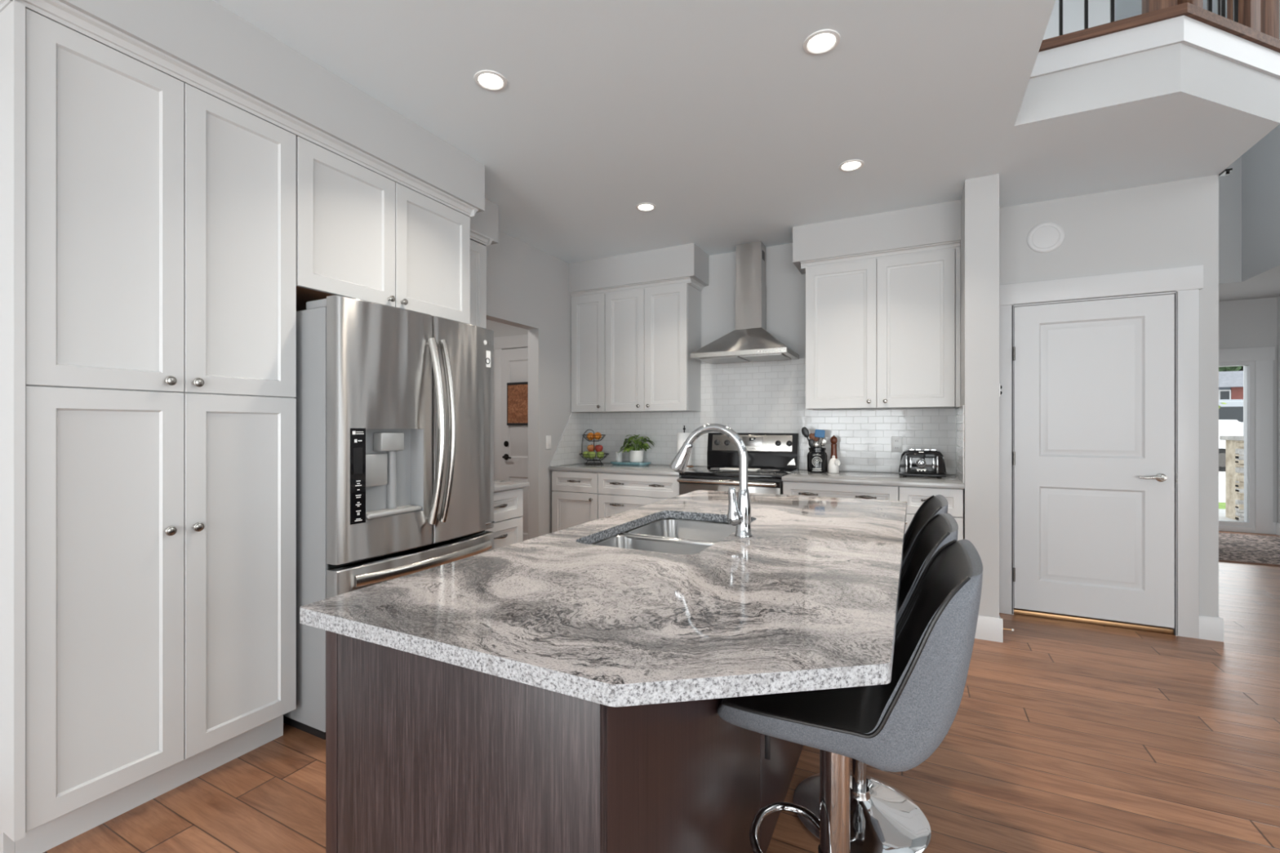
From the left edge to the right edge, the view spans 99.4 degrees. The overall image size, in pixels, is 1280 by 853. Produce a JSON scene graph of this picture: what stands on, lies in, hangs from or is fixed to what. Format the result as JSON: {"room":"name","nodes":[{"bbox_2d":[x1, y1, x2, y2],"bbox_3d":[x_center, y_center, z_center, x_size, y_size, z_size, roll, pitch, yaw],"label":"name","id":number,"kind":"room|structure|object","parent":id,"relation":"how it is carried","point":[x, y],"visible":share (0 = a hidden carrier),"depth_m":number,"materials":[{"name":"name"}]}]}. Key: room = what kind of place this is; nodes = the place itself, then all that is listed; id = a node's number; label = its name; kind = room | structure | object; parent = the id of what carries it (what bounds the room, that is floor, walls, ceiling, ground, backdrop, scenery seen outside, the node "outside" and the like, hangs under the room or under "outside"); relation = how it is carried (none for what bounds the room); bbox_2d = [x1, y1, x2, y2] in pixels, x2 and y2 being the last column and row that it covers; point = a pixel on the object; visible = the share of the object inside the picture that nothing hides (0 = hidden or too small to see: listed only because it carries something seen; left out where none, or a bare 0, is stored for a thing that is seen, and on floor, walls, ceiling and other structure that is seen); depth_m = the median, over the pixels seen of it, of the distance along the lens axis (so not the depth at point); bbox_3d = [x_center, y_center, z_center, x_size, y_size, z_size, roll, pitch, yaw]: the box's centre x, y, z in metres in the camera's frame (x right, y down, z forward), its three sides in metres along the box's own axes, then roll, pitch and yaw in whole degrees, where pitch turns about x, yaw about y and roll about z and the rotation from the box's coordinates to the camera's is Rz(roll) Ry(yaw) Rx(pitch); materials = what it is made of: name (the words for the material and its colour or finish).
{"room":"kitchen","nodes":[
{"label":"kitchen","id":0,"kind":"room"},
{"bbox_2d":[485,230,590,539],"bbox_3d":[-2.124,-1.450,2.083,0.118,5.400,10.800,0,0,27],"label":"wall","id":1,"kind":"structure","parent":0,"point":[527,286],"depth_m":4.55,"materials":[{"name":"grey paint"}]},
{"bbox_2d":[25,0,484,213],"bbox_3d":[-1.726,-1.345,2.071,0.621,0.257,2.538,0,0,27],"label":"soffit","id":2,"kind":"structure","parent":1,"relation":"attached to","point":[205,36],"depth_m":2.10,"materials":[{"name":"grey paint"}]},
{"bbox_2d":[296,136,470,324],"bbox_3d":[-1.402,-0.869,2.725,0.604,0.603,0.950,0,0,27],"label":"upper cabinet","id":3,"kind":"object","parent":1,"relation":"attached to","point":[362,234],"visible":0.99,"depth_m":2.49,"materials":[{"name":"grey paint"}]},
{"bbox_2d":[0,0,478,217],"bbox_3d":[-1.578,-1.192,2.382,0.603,0.047,1.786,0,0,27],"label":"trim","id":4,"kind":"structure","parent":3,"relation":"on","point":[56,11],"depth_m":1.91,"materials":[{"name":"grey paint"}]},
{"bbox_2d":[470,240,486,328],"bbox_3d":[-1.210,-0.649,3.394,0.342,1.041,0.409,0,0,27],"label":"upper cabinet","id":5,"kind":"object","parent":1,"relation":"attached to","point":[477,251],"visible":0.02,"depth_m":3.45,"materials":[{"name":"grey paint"}]},
{"bbox_2d":[470,228,493,245],"bbox_3d":[-1.202,-1.194,3.414,0.343,0.047,0.429,0,0,27],"label":"trim","id":6,"kind":"structure","parent":5,"relation":"on","point":[478,237],"depth_m":3.45,"materials":[{"name":"grey paint"}]},
{"bbox_2d":[470,198,498,244],"bbox_3d":[-1.186,-1.347,3.479,0.314,0.253,0.462,0,0,27],"label":"soffit","id":7,"kind":"structure","parent":1,"relation":"attached to","point":[486,223],"depth_m":3.53,"materials":[{"name":"grey paint"}]},
{"bbox_2d":[546,435,551,448],"bbox_3d":[-0.777,0.135,4.624,0.009,0.116,0.072,0,0,27],"label":"light switch","id":8,"kind":"object","parent":1,"relation":"attached to","point":[548,437],"visible":1,"depth_m":4.62,"materials":[{"name":"white plastic"}]},
{"bbox_2d":[549,412,572,466],"bbox_3d":[-0.694,0.105,4.786,0.012,0.470,0.335,0,0,27],"label":"trim","id":9,"kind":"structure","parent":1,"relation":"attached to","point":[571,412],"depth_m":4.78,"materials":[{"name":"grey paint"}]},
{"bbox_2d":[42,530,1279,852],"bbox_3d":[0.625,1.280,2.177,8.550,0.060,13.650,0,0,27],"label":"floor","id":10,"kind":"structure","parent":0,"point":[1064,736],"depth_m":2.00,"materials":[{"name":"brown wood"}]},
{"bbox_2d":[0,0,296,852],"bbox_3d":[-1.791,0.040,1.956,0.604,2.420,0.769,0,0,27],"label":"pantry cabinet","id":11,"kind":"object","parent":10,"relation":"on","point":[148,218],"visible":1,"depth_m":1.72,"materials":[{"name":"grey paint"}]},
{"bbox_2d":[283,295,494,739],"bbox_3d":[-1.247,0.370,2.637,0.875,1.760,0.890,0,0,27],"label":"refrigerator","id":12,"kind":"object","parent":10,"relation":"on","point":[395,406],"visible":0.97,"depth_m":2.27,"materials":[{"name":"grey metal"}]},
{"bbox_2d":[352,431,364,521],"bbox_3d":[-1.127,0.198,2.172,0.002,0.360,0.046,0,0,33],"label":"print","id":13,"kind":"object","parent":12,"relation":"attached to","point":[357,436],"depth_m":2.17,"materials":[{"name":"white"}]},
{"bbox_2d":[484,488,522,549],"bbox_3d":[-1.071,0.811,3.308,0.669,0.877,0.382,0,0,27],"label":"base cabinet","id":14,"kind":"object","parent":10,"relation":"on","point":[507,529],"visible":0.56,"depth_m":3.22,"materials":[{"name":"grey paint"}]},
{"bbox_2d":[493,480,528,492],"bbox_3d":[-1.072,0.357,3.322,0.656,0.029,0.418,0,0,27],"label":"countertop","id":15,"kind":"structure","parent":14,"relation":"on","point":[499,485],"depth_m":3.26,"materials":[{"name":"grey stone"}]},
{"bbox_2d":[325,518,803,852],"bbox_3d":[0.149,0.812,1.821,0.602,0.876,2.095,0,0,27],"label":"kitchen island","id":16,"kind":"object","parent":10,"relation":"on","point":[424,754],"visible":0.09,"depth_m":0.91,"materials":[{"name":"brown wood"}]},
{"bbox_2d":[299,489,906,706],"bbox_3d":[0.285,0.358,1.757,1.015,0.030,2.139,0,0,27],"label":"island countertop","id":17,"kind":"structure","parent":16,"relation":"on","point":[808,601],"depth_m":1.03,"materials":[{"name":"grey stone"}]},
{"bbox_2d":[590,518,736,554],"bbox_3d":[0.120,0.476,1.833,0.456,0.204,0.750,0,0,27],"label":"sink","id":18,"kind":"object","parent":17,"relation":"in","point":[667,535],"visible":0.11,"depth_m":2.04,"materials":[{"name":"silver metal"}]},
{"bbox_2d":[670,423,752,537],"bbox_3d":[0.219,0.167,1.744,0.276,0.352,0.085,0,0,27],"label":"faucet","id":19,"kind":"object","parent":17,"relation":"on","point":[739,513],"visible":1,"depth_m":1.70,"materials":[{"name":"silver metal"}]},
{"bbox_2d":[551,470,598,532],"bbox_3d":[-0.413,0.812,4.783,0.455,0.876,0.678,0,0,27],"label":"base cabinet","id":20,"kind":"object","parent":10,"relation":"on","point":[575,495],"visible":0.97,"depth_m":4.52,"materials":[{"name":"grey paint"}]},
{"bbox_2d":[598,472,680,519],"bbox_3d":[0.112,0.812,4.517,0.718,0.876,0.678,0,0,27],"label":"base cabinet","id":21,"kind":"object","parent":10,"relation":"on","point":[618,493],"visible":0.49,"depth_m":4.28,"materials":[{"name":"grey paint"}]},
{"bbox_2d":[548,462,706,475],"bbox_3d":[-0.093,0.358,4.649,1.205,0.030,0.663,0,0,27],"label":"countertop","id":22,"kind":"structure","parent":21,"relation":"on","point":[651,469],"depth_m":4.47,"materials":[{"name":"grey stone"}]},
{"bbox_2d":[578,429,608,464],"bbox_3d":[-0.418,0.184,4.935,0.276,0.316,0.276,0,0,27],"label":"fruit basket","id":23,"kind":"object","parent":22,"relation":"on","point":[585,437],"visible":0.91,"depth_m":4.90,"materials":[{"name":"black metal"}]},
{"bbox_2d":[582,451,589,457],"bbox_3d":[-0.486,0.254,4.947,0.073,0.071,0.073,0,0,27],"label":"apple","id":24,"kind":"object","parent":23,"relation":"in","point":[584,452],"visible":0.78,"depth_m":4.92,"materials":[{"name":"green food"}]},
{"bbox_2d":[586,444,595,451],"bbox_3d":[-0.445,0.196,4.960,0.075,0.073,0.075,0,0,27],"label":"apple","id":25,"kind":"object","parent":24,"relation":"on","point":[590,447],"visible":0.77,"depth_m":4.93,"materials":[{"name":"brown food"}]},
{"bbox_2d":[578,453,608,461],"bbox_3d":[-0.418,0.277,4.935,0.276,0.065,0.276,0,0,27],"label":"bowl","id":26,"kind":"object","parent":23,"relation":"on","point":[580,454],"depth_m":4.88,"materials":[{"name":"black metal"}]},
{"bbox_2d":[582,434,605,441],"bbox_3d":[-0.418,0.105,4.935,0.216,0.060,0.216,0,0,27],"label":"bowl","id":27,"kind":"object","parent":23,"relation":"on","point":[585,437],"depth_m":4.89,"materials":[{"name":"black metal"}]},
{"bbox_2d":[596,451,604,458],"bbox_3d":[-0.357,0.254,4.895,0.071,0.069,0.071,0,0,27],"label":"apple","id":28,"kind":"object","parent":23,"relation":"in","point":[598,456],"visible":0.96,"depth_m":4.87,"materials":[{"name":"green food"}]},
{"bbox_2d":[595,444,603,452],"bbox_3d":[-0.372,0.196,4.918,0.075,0.073,0.075,0,0,27],"label":"apple","id":29,"kind":"object","parent":28,"relation":"on","point":[597,447],"visible":0.98,"depth_m":4.89,"materials":[{"name":"red food"}]},
{"bbox_2d":[610,461,650,466],"bbox_3d":[-0.085,0.330,4.862,0.360,0.026,0.180,0,0,27],"label":"tray","id":30,"kind":"object","parent":22,"relation":"on","point":[616,463],"visible":0.98,"depth_m":4.78,"materials":[{"name":"blue ceramic"}]},
{"bbox_2d":[618,434,654,462],"bbox_3d":[-0.034,0.193,4.837,0.333,0.246,0.280,0,0,-4],"label":"potted plant","id":31,"kind":"object","parent":30,"relation":"on","point":[635,455],"visible":1,"depth_m":4.80,"materials":[{"name":"green plant"}]},
{"bbox_2d":[676,425,691,465],"bbox_3d":[0.379,0.166,4.649,0.150,0.353,0.150,0,0,27],"label":"paper towel holder","id":32,"kind":"object","parent":22,"relation":"on","point":[682,437],"visible":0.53,"depth_m":4.60,"materials":[{"name":"white paper"}]},
{"bbox_2d":[676,432,799,495],"bbox_3d":[0.765,0.627,4.164,0.758,1.146,0.742,0,0,27],"label":"stove","id":33,"kind":"object","parent":10,"relation":"on","point":[776,455],"visible":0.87,"depth_m":4.31,"materials":[{"name":"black metal"}]},
{"bbox_2d":[679,466,797,479],"bbox_3d":[0.768,0.351,4.171,0.758,0.026,0.607,0,0,27],"label":"cooktop","id":34,"kind":"object","parent":33,"relation":"in","point":[708,472],"depth_m":4.02,"materials":[{"name":"black glass"}]},
{"bbox_2d":[719,466,760,471],"bbox_3d":[0.773,0.330,4.198,0.290,0.012,0.130,0,0,27],"label":"spoon rest","id":35,"kind":"object","parent":33,"relation":"on","point":[725,468],"visible":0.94,"depth_m":4.16,"materials":[{"name":"white ceramic"}]},
{"bbox_2d":[782,480,898,501],"bbox_3d":[1.440,0.812,3.845,0.722,0.876,0.678,0,0,27],"label":"base cabinet","id":36,"kind":"object","parent":10,"relation":"on","point":[879,492],"visible":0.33,"depth_m":3.57,"materials":[{"name":"grey paint"}]},
{"bbox_2d":[782,469,964,488],"bbox_3d":[1.606,0.358,3.781,1.080,0.030,0.678,0,0,27],"label":"countertop","id":37,"kind":"structure","parent":36,"relation":"on","point":[953,482],"depth_m":3.58,"materials":[{"name":"grey stone"}]},
{"bbox_2d":[807,447,827,472],"bbox_3d":[1.335,0.252,4.091,0.146,0.182,0.150,0,0,27],"label":"utensil crock","id":38,"kind":"object","parent":37,"relation":"on","point":[817,458],"visible":1,"depth_m":4.03,"materials":[{"name":"black ceramic"}]},
{"bbox_2d":[801,426,811,448],"bbox_3d":[1.294,0.167,4.110,0.138,0.327,0.016,0,0,24],"label":"serving spoon","id":39,"kind":"object","parent":38,"relation":"in","point":[805,432],"visible":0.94,"depth_m":4.12,"materials":[{"name":"black plastic"}]},
{"bbox_2d":[814,429,825,444],"bbox_3d":[1.356,0.176,4.096,0.076,0.307,0.021,0,0,27],"label":"spatula","id":40,"kind":"object","parent":38,"relation":"in","point":[819,433],"visible":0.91,"depth_m":4.09,"materials":[{"name":"blue plastic"}]},
{"bbox_2d":[827,455,839,473],"bbox_3d":[1.435,0.278,4.017,0.078,0.130,0.085,0,0,-24],"label":"bottle","id":41,"kind":"object","parent":37,"relation":"on","point":[833,464],"visible":1,"depth_m":3.99,"materials":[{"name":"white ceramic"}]},
{"bbox_2d":[830,435,837,458],"bbox_3d":[1.468,0.204,4.110,0.068,0.276,0.068,0,0,27],"label":"pepper mill","id":42,"kind":"object","parent":37,"relation":"on","point":[833,440],"visible":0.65,"depth_m":4.09,"materials":[{"name":"brown wood"}]},
{"bbox_2d":[898,448,946,478],"bbox_3d":[1.924,0.248,3.704,0.286,0.188,0.212,0,0,27],"label":"toaster","id":43,"kind":"object","parent":37,"relation":"on","point":[913,462],"visible":1,"depth_m":3.63,"materials":[{"name":"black metal"}]},
{"bbox_2d":[717,539,982,852],"bbox_3d":[0.467,0.754,1.232,0.512,0.989,0.460,0,0,27],"label":"bar stool","id":44,"kind":"object","parent":10,"relation":"on","point":[896,726],"visible":0.72,"depth_m":1.08,"materials":[{"name":"grey fabric"}]},
{"bbox_2d":[793,512,958,852],"bbox_3d":[0.721,0.765,1.748,0.512,0.967,0.460,0,0,25],"label":"bar stool","id":45,"kind":"object","parent":10,"relation":"on","point":[883,819],"visible":0.23,"depth_m":1.71,"materials":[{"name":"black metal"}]},
{"bbox_2d":[902,494,948,562],"bbox_3d":[0.962,0.765,2.226,0.512,0.967,0.460,0,0,25],"label":"bar stool","id":46,"kind":"object","parent":10,"relation":"on","point":[934,505],"visible":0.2,"depth_m":2.32,"materials":[{"name":"black leather"}]},
{"bbox_2d":[898,486,963,540],"bbox_3d":[1.920,0.812,3.603,0.350,0.876,0.678,0,0,27],"label":"base cabinet","id":47,"kind":"object","parent":10,"relation":"on","point":[914,496],"visible":0.24,"depth_m":3.33,"materials":[{"name":"grey paint"}]},
{"bbox_2d":[1013,608,1173,634],"bbox_3d":[2.874,1.234,3.492,0.802,0.032,0.124,0,0,27],"label":"threshold","id":48,"kind":"object","parent":10,"relation":"on","point":[1154,628],"visible":0.59,"depth_m":3.43,"materials":[{"name":"brown metal"}]},
{"bbox_2d":[1218,532,1279,566],"bbox_3d":[5.942,1.244,5.755,1.910,0.011,1.805,0,0,27],"label":"entry rug","id":49,"kind":"object","parent":10,"relation":"on","point":[1260,549],"visible":0.34,"depth_m":5.49,"materials":[{"name":"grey carpet"}]},
{"bbox_2d":[486,243,956,479],"bbox_3d":[0.129,-0.121,4.973,5.140,2.742,0.128,0,0,27],"label":"wall","id":50,"kind":"structure","parent":0,"point":[767,397],"depth_m":4.42,"materials":[{"name":"white tile"}]},
{"bbox_2d":[493,334,528,479],"bbox_3d":[-1.066,0.155,5.503,1.070,2.190,0.022,0,0,27],"label":"trim","id":51,"kind":"structure","parent":50,"relation":"attached to","point":[521,340],"depth_m":5.70,"materials":[{"name":"grey paint"}]},
{"bbox_2d":[501,347,528,541],"bbox_3d":[-1.076,0.218,5.468,0.860,2.040,0.090,0,0,27],"label":"door","id":52,"kind":"structure","parent":50,"relation":"in","point":[514,362],"depth_m":5.59,"materials":[{"name":"grey paint"}]},
{"bbox_2d":[506,382,528,425],"bbox_3d":[-1.184,-0.232,5.525,0.430,0.440,0.016,0,0,27],"label":"picture","id":53,"kind":"object","parent":52,"relation":"attached to","point":[517,392],"depth_m":5.56,"materials":[{"name":"brown wood"}]},
{"bbox_2d":[571,293,612,413],"bbox_3d":[-0.402,-0.649,4.976,0.356,1.038,0.360,0,0,27],"label":"upper cabinet","id":54,"kind":"object","parent":50,"relation":"attached to","point":[588,313],"visible":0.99,"depth_m":4.85,"materials":[{"name":"grey paint"}]},
{"bbox_2d":[568,243,709,292],"bbox_3d":[-0.024,-1.343,4.789,1.205,0.261,0.355,0,0,27],"label":"soffit","id":55,"kind":"structure","parent":50,"relation":"attached to","point":[687,260],"depth_m":4.59,"materials":[{"name":"grey paint"}]},
{"bbox_2d":[604,283,701,412],"bbox_3d":[0.103,-0.649,4.721,0.773,1.038,0.360,0,0,27],"label":"upper cabinet","id":56,"kind":"object","parent":50,"relation":"attached to","point":[651,335],"visible":1,"depth_m":4.58,"materials":[{"name":"grey paint"}]},
{"bbox_2d":[569,276,704,297],"bbox_3d":[-0.039,-1.192,4.803,1.165,0.047,0.342,0,0,27],"label":"trim","id":57,"kind":"structure","parent":56,"relation":"on","point":[689,280],"depth_m":4.63,"materials":[{"name":"grey paint"}]},
{"bbox_2d":[690,241,799,364],"bbox_3d":[0.832,-1.000,4.280,0.740,0.945,0.486,0,0,27],"label":"range hood","id":58,"kind":"object","parent":50,"relation":"attached to","point":[750,340],"visible":1,"depth_m":4.32,"materials":[{"name":"silver metal"}]},
{"bbox_2d":[792,200,960,274],"bbox_3d":[1.685,-1.343,3.924,1.071,0.261,0.355,0,0,27],"label":"soffit","id":59,"kind":"object","parent":50,"relation":"attached to","point":[939,223],"depth_m":3.75,"materials":[{"name":"grey paint"}]},
{"bbox_2d":[805,248,959,409],"bbox_3d":[1.721,-0.649,3.902,0.985,1.038,0.360,0,0,27],"label":"upper cabinet","id":60,"kind":"object","parent":50,"relation":"attached to","point":[884,333],"visible":1,"depth_m":3.75,"materials":[{"name":"grey paint"}]},
{"bbox_2d":[800,240,959,269],"bbox_3d":[1.711,-1.192,3.919,1.016,0.047,0.342,0,0,27],"label":"trim","id":61,"kind":"structure","parent":60,"relation":"on","point":[950,245],"depth_m":3.76,"materials":[{"name":"grey paint"}]},
{"bbox_2d":[891,436,902,452],"bbox_3d":[1.893,0.132,4.004,0.072,0.116,0.008,0,0,27],"label":"power outlet","id":62,"kind":"object","parent":50,"relation":"attached to","point":[896,442],"visible":1,"depth_m":4.00,"materials":[{"name":"white plastic"}]},
{"bbox_2d":[212,0,1279,263],"bbox_3d":[-0.386,-1.633,2.688,6.285,0.323,13.450,0,0,27],"label":"ceiling","id":63,"kind":"structure","parent":0,"point":[716,115],"depth_m":2.53,"materials":[{"name":"white paint"}]},
{"bbox_2d":[474,70,506,91],"bbox_3d":[-0.635,-1.468,2.309,0.136,0.006,0.136,0,0,27],"label":"recessed light","id":64,"kind":"object","parent":63,"relation":"in","point":[489,80],"visible":1,"depth_m":2.31,"materials":[{"name":"white plastic"}]},
{"bbox_2d":[478,73,502,88],"bbox_3d":[-0.635,-1.471,2.309,0.099,0.002,0.099,0,0,21],"label":"diffuser","id":65,"kind":"object","parent":64,"relation":"attached to","point":[485,80],"depth_m":2.31,"materials":[{"name":"white plastic"}]},
{"bbox_2d":[635,202,656,211],"bbox_3d":[0.040,-1.468,3.639,0.136,0.006,0.136,0,0,27],"label":"recessed light","id":66,"kind":"object","parent":63,"relation":"in","point":[646,206],"visible":1,"depth_m":3.63,"materials":[{"name":"white plastic"}]},
{"bbox_2d":[638,204,653,209],"bbox_3d":[0.040,-1.471,3.639,0.099,0.002,0.099,0,0,32],"label":"diffuser","id":67,"kind":"object","parent":66,"relation":"attached to","point":[640,206],"depth_m":3.64,"materials":[{"name":"white plastic"}]},
{"bbox_2d":[803,29,840,55],"bbox_3d":[0.695,-1.468,2.079,0.136,0.006,0.136,0,0,27],"label":"recessed light","id":68,"kind":"object","parent":63,"relation":"in","point":[824,41],"visible":1,"depth_m":2.08,"materials":[{"name":"white plastic"}]},
{"bbox_2d":[808,33,835,51],"bbox_3d":[0.695,-1.471,2.079,0.099,0.002,0.099,0,0,21],"label":"diffuser","id":69,"kind":"object","parent":68,"relation":"attached to","point":[816,42],"depth_m":2.08,"materials":[{"name":"white plastic"}]},
{"bbox_2d":[838,159,864,171],"bbox_3d":[1.190,-1.468,3.059,0.136,0.006,0.136,0,0,27],"label":"recessed light","id":70,"kind":"object","parent":63,"relation":"in","point":[855,164],"visible":1,"depth_m":3.06,"materials":[{"name":"white plastic"}]},
{"bbox_2d":[841,161,860,169],"bbox_3d":[1.190,-1.471,3.059,0.099,0.002,0.099,0,0,21],"label":"diffuser","id":71,"kind":"object","parent":70,"relation":"attached to","point":[846,165],"depth_m":3.06,"materials":[{"name":"white plastic"}]},
{"bbox_2d":[1029,15,1279,79],"bbox_3d":[2.773,-1.740,2.772,1.830,0.110,0.550,0,0,-24],"label":"trim","id":72,"kind":"structure","parent":63,"relation":"attached to","point":[1184,29],"depth_m":2.48,"materials":[{"name":"grey paint"}]},
{"bbox_2d":[1038,0,1279,53],"bbox_3d":[2.763,-2.353,2.796,1.853,1.114,0.639,0,0,-24],"label":"balustrade","id":73,"kind":"object","parent":63,"relation":"on","point":[1255,21],"visible":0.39,"depth_m":2.51,"materials":[{"name":"brown wood"}]},
{"bbox_2d":[955,173,999,617],"bbox_3d":[2.164,-0.114,3.503,0.180,2.727,0.675,0,0,27],"label":"wall","id":74,"kind":"structure","parent":0,"point":[980,199],"depth_m":3.20,"materials":[{"name":"grey paint"}]},
{"bbox_2d":[974,615,1003,642],"bbox_3d":[2.145,1.183,3.456,0.204,0.135,0.606,0,0,27],"label":"baseboard","id":75,"kind":"structure","parent":74,"relation":"attached to","point":[989,628],"depth_m":3.17,"materials":[{"name":"grey paint"}]},
{"bbox_2d":[1042,0,1115,39],"bbox_3d":[2.285,-2.973,5.848,4.370,2.355,0.100,0,0,27],"label":"wall","id":76,"kind":"structure","parent":0,"point":[1099,11],"depth_m":4.94,"materials":[{"name":"grey paint"}]},
{"bbox_2d":[999,174,1218,617],"bbox_3d":[2.892,-0.114,3.474,1.145,2.727,0.100,0,0,27],"label":"wall","id":77,"kind":"structure","parent":0,"point":[1174,224],"depth_m":3.29,"materials":[{"name":"grey paint"}]},
{"bbox_2d":[1026,222,1064,253],"bbox_3d":[2.643,-1.234,3.537,0.200,0.200,0.011,0,0,27],"label":"round speaker","id":78,"kind":"object","parent":77,"relation":"attached to","point":[1044,237],"visible":1,"depth_m":3.54},
{"bbox_2d":[1032,226,1059,248],"bbox_3d":[2.643,-1.234,3.537,0.143,0.143,0.009,0,0,27],"label":"grille","id":79,"kind":"object","parent":78,"relation":"attached to","point":[1043,237],"depth_m":3.53,"materials":[{"name":"grey paint"}]},
{"bbox_2d":[1013,293,1177,627],"bbox_3d":[2.837,0.206,3.418,0.815,2.000,0.088,0,0,27],"label":"door","id":80,"kind":"structure","parent":77,"relation":"in","point":[1094,451],"depth_m":3.41,"materials":[{"name":"grey paint"}]},
{"bbox_2d":[999,265,1203,638],"bbox_3d":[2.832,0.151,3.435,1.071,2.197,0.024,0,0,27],"label":"trim","id":81,"kind":"structure","parent":77,"relation":"attached to","point":[1187,282],"depth_m":3.24,"materials":[{"name":"grey paint"}]},
{"bbox_2d":[1218,168,1232,176],"bbox_3d":[3.377,-1.460,3.130,0.029,0.023,0.075,0,0,27],"label":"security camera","id":82,"kind":"object","parent":77,"relation":"attached to","point":[1227,171],"visible":1,"depth_m":3.12,"materials":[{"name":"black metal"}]},
{"bbox_2d":[1115,0,1226,21],"bbox_3d":[1.433,-4.200,1.780,6.750,0.100,13.670,0,0,27],"label":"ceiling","id":83,"kind":"structure","parent":0,"point":[1124,9],"depth_m":5.39,"materials":[{"name":"white paint"}]},
{"bbox_2d":[1218,297,1276,522],"bbox_3d":[4.446,-1.450,7.848,6.650,5.400,0.120,0,0,27],"label":"wall","id":84,"kind":"structure","parent":0,"point":[1251,322],"depth_m":6.37,"materials":[{"name":"grey paint"}]},
{"bbox_2d":[1218,346,1275,533],"bbox_3d":[6.865,0.163,6.610,1.165,2.175,0.142,0,0,27],"label":"window","id":85,"kind":"structure","parent":84,"relation":"in","point":[1257,362],"depth_m":6.35,"materials":[{"name":"grey paint"}]},
{"bbox_2d":[1272,522,1276,534],"bbox_3d":[6.416,1.183,6.775,2.165,0.135,0.016,0,0,27],"label":"baseboard","id":86,"kind":"structure","parent":84,"relation":"attached to","point":[1273,523],"depth_m":6.29,"materials":[{"name":"grey paint"}]},
{"bbox_2d":[1218,0,1279,301],"bbox_3d":[5.574,-2.825,5.109,2.165,2.650,3.750,0,0,27],"label":"wall","id":87,"kind":"structure","parent":0,"point":[1249,197],"depth_m":5.52,"materials":[{"name":"grey paint"}]},
{"bbox_2d":[1276,296,1279,523],"bbox_3d":[4.431,-1.450,0.319,0.120,5.400,13.570,0,0,27],"label":"wall","id":88,"kind":"structure","parent":0,"point":[1278,297],"depth_m":6.26,"materials":[{"name":"grey paint"}]},
{"bbox_2d":[1275,522,1279,535],"bbox_3d":[4.343,1.183,0.296,0.016,0.135,13.450,0,0,27],"label":"baseboard","id":89,"kind":"structure","parent":88,"relation":"attached to","point":[1277,525],"depth_m":6.25,"materials":[{"name":"grey paint"}]},
{"bbox_3d":[4.147,-0.121,4.797,0.100,2.742,3.395,0,0,27],"label":"wall","id":90,"kind":"structure","parent":0,"visible":0},
{"bbox_2d":[1199,615,1223,641],"bbox_3d":[4.132,1.183,4.740,0.107,0.135,3.511,0,0,27],"label":"baseboard","id":91,"kind":"structure","parent":90,"relation":"attached to","point":[1211,628],"depth_m":3.17,"materials":[{"name":"grey paint"}]},
{"label":"outside","id":92,"kind":"structure","parent":0,"visible":0},
{"bbox_2d":[1218,471,1225,502],"bbox_3d":[42.513,1.530,50.818,90.000,0.240,110.930,0,0,27],"label":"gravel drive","id":93,"kind":"structure","parent":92,"point":[1221,474],"depth_m":12.67,"materials":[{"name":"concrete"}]},
{"bbox_2d":[1218,502,1225,509],"bbox_3d":[12.001,1.395,8.218,10.000,0.030,1.700,0,0,27],"label":"lawn","id":94,"kind":"structure","parent":93,"relation":"on","point":[1221,504],"depth_m":9.46,"materials":[{"name":"green plant"}]},
{"bbox_2d":[1218,508,1237,520],"bbox_3d":[7.790,1.345,7.647,5.000,0.130,2.520,0,0,27],"label":"porch slab","id":95,"kind":"object","parent":93,"relation":"on","point":[1221,512],"depth_m":7.74,"materials":[{"name":"concrete"}]},
{"bbox_2d":[1219,365,1244,521],"bbox_3d":[8.379,-0.185,7.416,0.500,2.930,0.500,0,0,27],"label":"stone pillar","id":96,"kind":"structure","parent":95,"relation":"on","point":[1234,445],"depth_m":7.47,"materials":[{"name":"stone"}]},
{"bbox_2d":[1218,370,1243,399],"bbox_3d":[42.671,-1.620,40.052,21.400,6.060,11.600,0,0,27],"label":"house","id":97,"kind":"structure","parent":93,"relation":"on","point":[1230,383],"depth_m":36.26,"materials":[{"name":"grey"}]},
{"bbox_2d":[1218,419,1243,471],"bbox_3d":[17.439,0.585,18.523,4.685,1.650,1.940,0,0,27],"label":"car","id":98,"kind":"object","parent":93,"relation":"on","point":[1226,427],"visible":0.05,"depth_m":17.01,"materials":[{"name":"white paint"}]},
{"bbox_2d":[1218,399,1243,422],"bbox_3d":[24.258,0.161,22.470,4.980,2.498,2.090,0,0,27],"label":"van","id":99,"kind":"object","parent":93,"relation":"on","point":[1233,410],"visible":0.02,"depth_m":21.67,"materials":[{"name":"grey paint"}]},
{"bbox_2d":[1218,365,1243,371],"bbox_3d":[69.188,-5.231,62.498,11.274,13.282,13.162,0,0,27],"label":"evergreen","id":100,"kind":"object","parent":93,"relation":"on","point":[1220,368],"visible":0.07,"depth_m":60.33,"materials":[{"name":"green plant"}]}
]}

